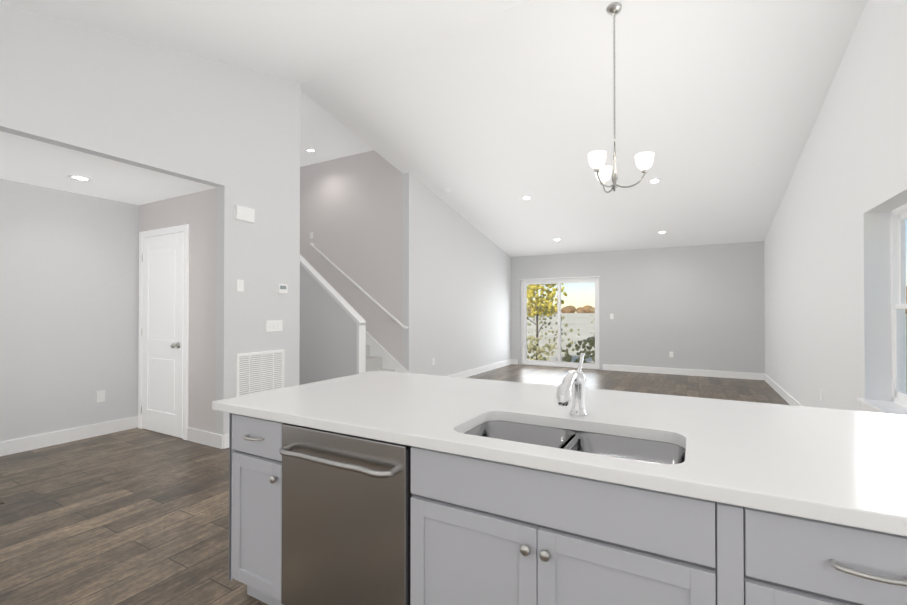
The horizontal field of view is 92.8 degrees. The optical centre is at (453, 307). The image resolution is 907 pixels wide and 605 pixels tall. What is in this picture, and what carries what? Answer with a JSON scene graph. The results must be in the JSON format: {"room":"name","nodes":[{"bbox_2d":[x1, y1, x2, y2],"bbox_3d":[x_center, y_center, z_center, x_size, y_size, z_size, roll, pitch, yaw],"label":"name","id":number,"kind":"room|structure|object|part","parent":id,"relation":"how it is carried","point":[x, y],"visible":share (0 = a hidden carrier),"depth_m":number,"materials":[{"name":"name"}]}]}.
{"room":"kitchen","nodes":[
{"label":"kitchen","id":0,"kind":"room"},
{"bbox_2d":[0,179,138,441],"bbox_3d":[-4.102,0.032,4.299,0.120,2.690,1.910,0,-1,29],"label":"wall","id":1,"kind":"structure","parent":0,"point":[69,280],"depth_m":4.42,"materials":[{"name":"paint"}]},
{"bbox_2d":[0,416,137,455],"bbox_3d":[-4.042,1.312,4.256,0.016,0.130,1.670,0,-1,29],"label":"baseboard","id":2,"kind":"structure","parent":1,"relation":"attached to","point":[9,447],"depth_m":4.40,"materials":[{"name":"white wood"}]},
{"bbox_2d":[96,390,104,401],"bbox_3d":[-3.816,0.960,4.677,0.009,0.120,0.075,0,-1,29],"label":"outlet","id":3,"kind":"object","parent":1,"relation":"attached to","point":[100,396],"visible":1,"depth_m":4.67,"materials":[{"name":"white plastic"}]},
{"bbox_2d":[0,2,299,434],"bbox_3d":[-3.208,-0.644,2.612,0.120,4.015,5.630,0,-1,29],"label":"wall","id":4,"kind":"structure","parent":0,"point":[231,132],"depth_m":4.06,"materials":[{"name":"paint"}]},
{"bbox_2d":[223,434,228,448],"bbox_3d":[-2.013,1.315,4.621,0.016,0.130,0.930,0,-1,29],"label":"baseboard","id":5,"kind":"structure","parent":4,"relation":"attached to","point":[225,441],"depth_m":4.22,"materials":[{"name":"white"}]},
{"bbox_2d":[237,279,243,291],"bbox_3d":[-2.159,-0.222,4.377,0.009,0.120,0.075,0,-1,29],"label":"switch plate","id":6,"kind":"object","parent":4,"relation":"attached to","point":[242,289],"visible":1,"depth_m":4.38,"materials":[{"name":"white plastic"}]},
{"bbox_2d":[235,205,254,222],"bbox_3d":[-2.128,-0.952,4.411,0.036,0.140,0.200,0,-1,29],"label":"door chime","id":7,"kind":"object","parent":4,"relation":"attached to","point":[245,214],"visible":0.96,"depth_m":4.39,"materials":[{"name":"white plastic"}]},
{"bbox_2d":[236,350,284,396],"bbox_3d":[-2.037,0.775,4.587,0.013,0.610,0.580,0,-1,29],"label":"air vent","id":8,"kind":"object","parent":4,"relation":"in","point":[259,372],"visible":0.69,"depth_m":4.57,"materials":[{"name":"grey metal"}]},
{"bbox_2d":[266,320,282,331],"bbox_3d":[-1.961,0.201,4.733,0.009,0.120,0.207,0,-1,29],"label":"switch plate","id":9,"kind":"object","parent":4,"relation":"attached to","point":[268,322],"visible":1,"depth_m":4.72,"materials":[{"name":"white plastic"}]},
{"bbox_2d":[277,284,287,292],"bbox_3d":[-1.907,-0.209,4.820,0.023,0.100,0.120,0,-1,29],"label":"thermostat","id":10,"kind":"object","parent":4,"relation":"attached to","point":[279,290],"visible":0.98,"depth_m":4.81,"materials":[{"name":"white plastic"}]},
{"bbox_2d":[138,188,216,437],"bbox_3d":[-2.969,0.035,4.696,1.480,2.690,0.120,0,-1,29],"label":"wall","id":11,"kind":"structure","parent":0,"point":[196,212],"depth_m":4.42,"materials":[{"name":"paint"}]},
{"bbox_2d":[142,225,183,237],"bbox_3d":[-3.187,-0.834,4.742,0.824,0.065,0.020,0,-1,29],"label":"door frame","id":12,"kind":"structure","parent":11,"relation":"attached to","point":[168,230],"depth_m":4.72,"materials":[{"name":"white wood"}]},
{"bbox_2d":[138,224,188,439],"bbox_3d":[-3.205,0.257,4.701,0.954,2.247,0.095,0,-1,29],"label":"door","id":13,"kind":"structure","parent":11,"relation":"in","point":[162,383],"depth_m":4.70,"materials":[{"name":"white wood"}]},
{"bbox_3d":[-3.576,0.259,4.949,0.065,2.247,0.020,0,-1,29],"label":"casing","id":14,"kind":"part","parent":13,"relation":"part of","materials":[{"name":"white wood"}]},
{"bbox_3d":[-3.189,-0.154,4.733,0.490,0.930,0.005,0,-1,29],"label":"top door panel","id":15,"kind":"part","parent":13,"relation":"part of","materials":[{"name":"white wood"}]},
{"bbox_3d":[-3.190,-0.724,4.736,0.570,0.130,0.008,0,-1,29],"label":"door top rail","id":16,"kind":"part","parent":13,"relation":"part of","materials":[{"name":"white wood"}]},
{"bbox_3d":[-3.189,0.831,4.725,0.490,0.540,0.005,0,-1,29],"label":"panel","id":17,"kind":"part","parent":13,"relation":"part of","materials":[{"name":"white wood"}]},
{"bbox_3d":[-2.921,0.399,4.532,0.068,0.068,0.075,0,-1,29],"label":"knob","id":18,"kind":"part","parent":13,"relation":"part of","materials":[{"name":"silver metal"}]},
{"bbox_3d":[-2.798,0.256,4.519,0.065,2.247,0.020,0,-1,29],"label":"casing","id":19,"kind":"part","parent":13,"relation":"part of","materials":[{"name":"white wood"}]},
{"bbox_2d":[187,427,222,448],"bbox_3d":[-2.505,1.313,4.352,0.585,0.130,0.016,0,-1,29],"label":"baseboard","id":20,"kind":"structure","parent":11,"relation":"attached to","point":[205,438],"depth_m":4.33,"materials":[{"name":"white"}]},
{"bbox_2d":[299,264,356,384],"bbox_3d":[-2.762,-0.015,6.913,3.291,2.825,0.100,0,-1,29],"label":"wall","id":21,"kind":"structure","parent":0,"point":[328,339],"depth_m":6.40,"materials":[{"name":"paint"}]},
{"bbox_2d":[300,255,365,324],"bbox_3d":[-2.221,-0.607,6.619,2.135,1.725,0.144,0,-1,29],"label":"trim","id":22,"kind":"structure","parent":21,"relation":"on","point":[343,303],"depth_m":6.33,"materials":[{"name":"white wood"}]},
{"bbox_2d":[357,323,365,373],"bbox_3d":[-1.304,0.807,6.101,0.040,1.170,0.144,0,-1,29],"label":"trim","id":23,"kind":"structure","parent":21,"relation":"attached to","point":[361,348],"depth_m":6.08,"materials":[{"name":"white wood"}]},
{"bbox_2d":[300,91,372,166],"bbox_3d":[-2.799,-2.742,6.886,3.280,0.120,2.220,0,-1,29],"label":"ceiling","id":24,"kind":"structure","parent":0,"point":[325,135],"depth_m":6.82,"materials":[{"name":"paint"}]},
{"bbox_2d":[306,148,315,152],"bbox_3d":[-2.427,-2.671,7.354,0.176,0.011,0.176,0,-1,29],"label":"recessed light","id":25,"kind":"object","parent":24,"relation":"in","point":[310,150],"visible":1,"depth_m":7.35,"materials":[{"name":"white"}]},
{"bbox_2d":[300,150,402,365],"bbox_3d":[-2.286,-0.819,7.925,3.400,4.450,0.120,0,-1,29],"label":"wall","id":26,"kind":"structure","parent":0,"point":[351,212],"depth_m":7.47,"materials":[{"name":"paint"}]},
{"bbox_2d":[309,243,407,328],"bbox_3d":[-1.697,-0.419,7.479,2.162,1.545,0.084,0,-1,29],"label":"handrail","id":27,"kind":"object","parent":26,"relation":"attached to","point":[359,287],"visible":1,"depth_m":7.39,"materials":[{"name":"white"}]},
{"bbox_2d":[366,331,408,372],"bbox_3d":[-2.159,0.462,7.762,3.330,1.886,0.021,0,-1,29],"label":"trim","id":28,"kind":"structure","parent":26,"relation":"attached to","point":[377,349],"depth_m":7.20,"materials":[{"name":"white wood"}]},
{"bbox_2d":[0,364,788,604],"bbox_3d":[-0.655,1.444,5.109,9.020,0.120,12.500,0,-1,29],"label":"floor","id":29,"kind":"structure","parent":0,"point":[135,516],"depth_m":2.88,"materials":[{"name":"brown wood"}]},
{"bbox_2d":[366,345,394,371],"bbox_3d":[-2.450,0.642,7.364,3.396,1.520,0.994,0,-1,29],"label":"carpeted stairs","id":30,"kind":"structure","parent":29,"relation":"on","point":[373,363],"depth_m":7.06,"materials":[{"name":"carpet"}]},
{"bbox_2d":[212,409,906,604],"bbox_3d":[0.513,0.916,1.597,3.108,0.880,0.948,0,-1,29],"label":"kitchen island","id":31,"kind":"object","parent":29,"relation":"on","point":[376,487],"depth_m":1.38,"materials":[{"name":"grey wood"}]},
{"bbox_3d":[-0.885,0.573,1.895,0.115,0.011,0.042,0,-1,29],"label":"cab pull","id":32,"kind":"part","parent":31,"relation":"part of","materials":[{"name":"silver metal"}]},
{"bbox_3d":[-0.873,1.216,1.913,0.223,0.055,0.009,0,-1,29],"label":"cab door rail","id":33,"kind":"part","parent":31,"relation":"part of","materials":[{"name":"grey wood"}]},
{"bbox_3d":[-0.873,0.696,1.917,0.223,0.055,0.009,0,-1,29],"label":"cab door rail","id":34,"kind":"part","parent":31,"relation":"part of","materials":[{"name":"grey wood"}]},
{"bbox_3d":[-0.871,0.574,1.922,0.333,0.160,0.019,0,-1,29],"label":"cab drawer","id":35,"kind":"part","parent":31,"relation":"part of","materials":[{"name":"grey wood"}]},
{"bbox_3d":[-0.869,0.956,1.923,0.333,0.575,0.010,0,-1,29],"label":"cab door panel","id":36,"kind":"part","parent":31,"relation":"part of","materials":[{"name":"grey wood"}]},
{"bbox_3d":[-0.762,0.728,1.833,0.033,0.033,0.030,0,-1,29],"label":"cab knob","id":37,"kind":"part","parent":31,"relation":"part of","materials":[{"name":"silver metal"}]},
{"bbox_2d":[279,423,411,604],"bbox_3d":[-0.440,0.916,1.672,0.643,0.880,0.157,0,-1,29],"label":"dishwasher","id":38,"kind":"object","parent":31,"relation":"in","point":[346,495],"depth_m":1.64,"materials":[{"name":"silver metal"}]},
{"bbox_3d":[0.051,0.692,1.407,0.346,0.055,0.009,0,-1,29],"label":"cab door rail","id":39,"kind":"part","parent":31,"relation":"part of","materials":[{"name":"grey wood"}]},
{"bbox_3d":[0.055,0.952,1.413,0.456,0.575,0.010,0,-1,29],"label":"cab door panel","id":40,"kind":"part","parent":31,"relation":"part of","materials":[{"name":"grey wood"}]},
{"bbox_3d":[0.216,0.724,1.293,0.033,0.033,0.030,0,-1,29],"label":"cab knob","id":41,"kind":"part","parent":31,"relation":"part of","materials":[{"name":"silver metal"}]},
{"bbox_3d":[0.268,0.723,1.264,0.033,0.033,0.030,0,-1,29],"label":"cab knob","id":42,"kind":"part","parent":31,"relation":"part of","materials":[{"name":"silver metal"}]},
{"bbox_2d":[212,370,906,528],"bbox_3d":[0.561,0.469,1.779,3.196,0.065,1.210,0,-1,29],"label":"island countertop","id":43,"kind":"structure","parent":31,"relation":"on","point":[851,465],"depth_m":1.54,"materials":[{"name":"white stone"}]},
{"bbox_2d":[552,353,587,416],"bbox_3d":[0.473,0.312,1.714,0.081,0.248,0.242,0,-1,29],"label":"faucet","id":44,"kind":"object","parent":43,"relation":"on","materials":[{"name":"silver metal"}]},
{"bbox_2d":[464,421,685,463],"bbox_3d":[0.391,0.577,1.508,0.772,0.200,0.407,0,-1,29],"label":"sink","id":45,"kind":"object","parent":43,"relation":"in","point":[652,449],"depth_m":1.63,"materials":[{"name":"silver metal"}]},
{"bbox_3d":[0.452,0.690,1.185,0.346,0.055,0.009,0,-1,29],"label":"cab door rail","id":46,"kind":"part","parent":31,"relation":"part of","materials":[{"name":"grey wood"}]},
{"bbox_3d":[0.457,0.950,1.191,0.456,0.575,0.010,0,-1,29],"label":"cab door panel","id":47,"kind":"part","parent":31,"relation":"part of","materials":[{"name":"grey wood"}]},
{"bbox_3d":[0.906,0.948,0.943,0.448,0.575,0.010,0,-1,29],"label":"cab door panel","id":48,"kind":"part","parent":31,"relation":"part of","materials":[{"name":"grey wood"}]},
{"bbox_3d":[0.902,0.688,0.936,0.338,0.055,0.009,0,-1,29],"label":"cab door rail","id":49,"kind":"part","parent":31,"relation":"part of","materials":[{"name":"grey wood"}]},
{"bbox_3d":[0.904,0.566,0.942,0.448,0.160,0.019,0,-1,29],"label":"cab drawer","id":50,"kind":"part","parent":31,"relation":"part of","materials":[{"name":"grey wood"}]},
{"bbox_3d":[0.890,0.566,0.915,0.139,0.011,0.042,0,-1,29],"label":"cab pull","id":51,"kind":"part","parent":31,"relation":"part of","materials":[{"name":"silver metal"}]},
{"bbox_2d":[0,0,866,256],"bbox_3d":[0.198,-2.040,4.666,7.070,1.700,12.500,0,-1,29],"label":"ceiling","id":52,"kind":"structure","parent":0,"point":[488,114],"depth_m":4.67,"materials":[{"name":"paint"}]},
{"bbox_2d":[67,175,91,180],"bbox_3d":[-3.424,-1.188,3.963,0.176,0.011,0.176,0,-1,29],"label":"recessed light","id":53,"kind":"object","parent":52,"relation":"in","point":[80,177],"visible":0.98,"depth_m":3.95,"materials":[{"name":"white"}]},
{"bbox_2d":[521,196,531,199],"bbox_3d":[1.267,-1.901,7.500,0.176,0.042,0.173,0,-1,29],"label":"recessed light","id":54,"kind":"object","parent":52,"relation":"in","point":[526,197],"visible":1,"depth_m":7.50,"materials":[{"name":"white"}]},
{"bbox_2d":[588,2,653,192],"bbox_3d":[1.430,-1.794,3.691,0.511,1.593,0.554,0,-1,29],"label":"chandelier","id":55,"kind":"object","parent":52,"relation":"hanging from","point":[643,160],"visible":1,"depth_m":3.68,"materials":[{"name":"silver metal"}]},
{"bbox_3d":[1.192,-1.217,3.586,0.148,0.118,0.148,0,-1,29],"label":"lamp shade","id":56,"kind":"part","parent":55,"relation":"part of","materials":[{"name":"white glass"}]},
{"bbox_3d":[1.369,-1.214,3.952,0.148,0.118,0.148,0,-1,29],"label":"lamp shade","id":57,"kind":"part","parent":55,"relation":"part of","materials":[{"name":"white glass"}]},
{"bbox_3d":[1.283,-1.074,3.646,0.113,0.112,0.208,0,-1,29],"label":"arm","id":58,"kind":"part","parent":55,"relation":"part of"},
{"bbox_3d":[1.386,-1.980,3.724,0.020,1.080,0.020,0,-1,29],"label":"chain","id":59,"kind":"part","parent":55,"relation":"part of","materials":[{"name":"silver metal"}]},
{"bbox_3d":[1.499,-1.074,3.662,0.231,0.112,0.025,0,-1,29],"label":"arm","id":60,"kind":"part","parent":55,"relation":"part of"},
{"bbox_3d":[1.598,-1.217,3.615,0.148,0.118,0.148,0,-1,29],"label":"lamp shade","id":61,"kind":"part","parent":55,"relation":"part of","materials":[{"name":"white glass"}]},
{"bbox_2d":[648,178,660,183],"bbox_3d":[3.036,-1.908,6.524,0.176,0.042,0.173,0,-1,29],"label":"recessed light","id":62,"kind":"object","parent":52,"relation":"in","point":[654,181],"visible":0.98,"depth_m":6.52,"materials":[{"name":"white plastic"}]},
{"bbox_2d":[403,173,510,375],"bbox_3d":[0.349,-0.378,9.053,0.120,3.587,4.650,0,-1,29],"label":"wall","id":63,"kind":"structure","parent":0,"point":[456,292],"depth_m":8.13,"materials":[{"name":"paint"}]},
{"bbox_2d":[449,359,510,377],"bbox_3d":[0.373,1.349,8.941,0.016,0.130,4.500,0,-1,29],"label":"baseboard","id":64,"kind":"structure","parent":63,"relation":"attached to","point":[472,372],"depth_m":9.35,"materials":[{"name":"white wood"}]},
{"bbox_2d":[511,241,764,372],"bbox_3d":[3.831,0.020,9.697,5.590,2.800,0.150,0,-1,29],"label":"wall","id":65,"kind":"structure","parent":0,"point":[698,307],"depth_m":9.15,"materials":[{"name":"paint"}]},
{"bbox_2d":[511,359,517,364],"bbox_3d":[1.528,1.364,10.864,0.180,0.130,0.016,0,-1,29],"label":"baseboard","id":66,"kind":"structure","parent":65,"relation":"attached to","point":[514,361],"depth_m":10.85,"materials":[{"name":"white wood"}]},
{"bbox_2d":[519,276,599,279],"bbox_3d":[2.502,-0.705,10.347,1.940,0.020,0.008,0,-1,29],"label":"trim","id":67,"kind":"structure","parent":65,"relation":"attached to","point":[561,277],"depth_m":10.30,"materials":[{"name":"white wood"}]},
{"bbox_2d":[521,277,598,368],"bbox_3d":[2.551,0.366,10.427,1.900,2.120,0.105,0,-1,29],"label":"sliding door","id":68,"kind":"structure","parent":65,"relation":"in","point":[524,320],"depth_m":10.41,"materials":[{"name":"white plastic"}]},
{"bbox_3d":[1.745,0.369,10.881,0.050,2.120,0.090,0,-1,29],"label":"frame","id":69,"kind":"part","parent":68,"relation":"part of","materials":[{"name":"white plastic"}]},
{"bbox_3d":[2.186,0.375,10.663,0.802,1.905,0.004,0,-1,29],"label":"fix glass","id":70,"kind":"part","parent":68,"relation":"part of","materials":[{"name":"clear glass"}]},
{"bbox_3d":[2.554,-0.669,10.442,1.900,0.050,0.090,0,-1,29],"label":"frame","id":71,"kind":"part","parent":68,"relation":"part of","materials":[{"name":"white plastic"}]},
{"bbox_3d":[2.554,1.408,10.426,1.900,0.035,0.090,0,-1,29],"label":"sill","id":72,"kind":"part","parent":68,"relation":"part of","materials":[{"name":"white plastic"}]},
{"bbox_3d":[2.925,0.372,10.209,0.802,1.905,0.004,0,-1,29],"label":"slide glass","id":73,"kind":"part","parent":68,"relation":"part of","materials":[{"name":"clear glass"}]},
{"bbox_3d":[3.364,0.362,9.987,0.050,2.120,0.090,0,-1,29],"label":"frame","id":74,"kind":"part","parent":68,"relation":"part of","materials":[{"name":"white plastic"}]},
{"bbox_2d":[603,364,764,379],"bbox_3d":[4.715,1.350,9.104,3.020,0.130,0.016,0,-1,29],"label":"baseboard","id":75,"kind":"structure","parent":65,"relation":"attached to","point":[721,374],"depth_m":9.01,"materials":[{"name":"white wood"}]},
{"bbox_2d":[764,0,906,410],"bbox_3d":[4.473,-0.625,5.321,0.230,4.020,7.200,0,-1,29],"label":"wall","id":76,"kind":"structure","parent":0,"point":[827,270],"depth_m":3.94,"materials":[{"name":"paint"}]},
{"bbox_2d":[764,374,801,405],"bbox_3d":[4.160,1.318,4.993,0.016,0.130,7.750,0,-1,29],"label":"baseboard","id":77,"kind":"structure","parent":76,"relation":"attached to","point":[784,395],"depth_m":6.75,"materials":[{"name":"white wood"}]},
{"bbox_3d":[3.096,1.056,2.813,0.230,0.620,1.500,0,-1,29],"label":"wall","id":78,"kind":"structure","parent":0,"visible":0},
{"bbox_2d":[862,403,878,412],"bbox_3d":[2.990,0.802,2.873,0.012,0.068,1.560,0,-1,29],"label":"apron","id":79,"kind":"object","parent":78,"relation":"attached to","point":[865,408],"visible":0.22,"depth_m":3.44,"materials":[{"name":"white wood"}]},
{"bbox_2d":[857,398,906,414],"bbox_3d":[3.050,0.756,2.841,0.195,0.024,1.600,0,-1,29],"label":"window sill","id":80,"kind":"structure","parent":78,"relation":"on","point":[889,407],"depth_m":3.26,"materials":[{"name":"white wood"}]},
{"bbox_2d":[890,203,906,407],"bbox_3d":[3.166,-0.015,2.783,0.070,1.520,1.500,0,-1,29],"label":"window","id":81,"kind":"structure","parent":78,"relation":"in","point":[894,236],"depth_m":3.41,"materials":[{"name":"white plastic"}]},
{"bbox_2d":[894,306,901,395],"bbox_3d":[3.484,0.348,3.387,0.030,0.715,0.040,0,-1,29],"label":"window frame","id":82,"kind":"object","parent":81,"relation":"attached to","point":[898,345],"visible":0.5,"depth_m":3.37,"materials":[{"name":"white plastic"}]},
{"bbox_3d":[3.166,-0.752,2.788,0.070,0.045,1.500,0,-1,29],"label":"right window top frame","id":83,"kind":"part","parent":81,"relation":"part of","materials":[{"name":"white wood"}]},
{"bbox_3d":[3.166,0.723,2.777,0.070,0.045,1.500,0,-1,29],"label":"frame","id":84,"kind":"part","parent":81,"relation":"part of","materials":[{"name":"white plastic"}]},
{"bbox_2d":[894,303,906,308],"bbox_3d":[3.152,-0.015,2.790,0.030,0.040,1.410,0,-1,29],"label":"window frame","id":85,"kind":"object","parent":81,"relation":"attached to","point":[901,306],"visible":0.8,"depth_m":3.29,"materials":[{"name":"white plastic"}]},
{"bbox_2d":[895,390,906,401],"bbox_3d":[3.152,0.673,2.784,0.030,0.055,1.410,0,-1,29],"label":"window frame","id":86,"kind":"object","parent":81,"relation":"attached to","point":[901,395],"visible":0.8,"depth_m":3.30,"materials":[{"name":"white plastic"}]},
{"bbox_2d":[899,215,905,303],"bbox_3d":[3.512,-0.367,3.381,0.030,0.715,0.032,0,-1,29],"label":"window frame","id":87,"kind":"object","parent":81,"relation":"attached to","point":[902,254],"visible":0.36,"depth_m":3.37,"materials":[{"name":"white plastic"}]},
{"bbox_3d":[3.179,-0.710,2.781,0.030,0.040,1.410,0,-1,29],"label":"top rail of the right window upper sash","id":88,"kind":"part","parent":81,"relation":"part of","materials":[{"name":"white wood"}]},
{"bbox_3d":[3.152,0.343,2.787,0.004,0.715,1.410,0,-1,29],"label":"glass","id":89,"kind":"part","parent":81,"relation":"part of","materials":[{"name":"clear glass"}]},
{"bbox_3d":[3.179,-0.372,2.778,0.004,0.715,1.410,0,-1,29],"label":"upper right window glass","id":90,"kind":"part","parent":81,"relation":"part of","materials":[{"name":"clear glass"}]},
{"label":"outside","id":91,"kind":"structure","parent":0,"visible":0},
{"bbox_2d":[527,313,906,392],"bbox_3d":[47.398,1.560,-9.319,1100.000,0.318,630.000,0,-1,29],"label":"ground","id":92,"kind":"structure","parent":91,"point":[585,325],"depth_m":33.91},
{"bbox_2d":[527,284,594,363],"bbox_3d":[4.138,0.214,13.330,6.302,3.369,3.551,0,-1,29],"label":"garden","id":93,"kind":"object","parent":92,"relation":"on","point":[545,308],"depth_m":13.70,"materials":[{"name":"green plant"}]},
{"bbox_2d":[528,305,906,313],"bbox_3d":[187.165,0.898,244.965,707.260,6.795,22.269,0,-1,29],"label":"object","id":94,"kind":"object","parent":92,"relation":"on","point":[586,308],"depth_m":299.36,"materials":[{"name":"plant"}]}
]}

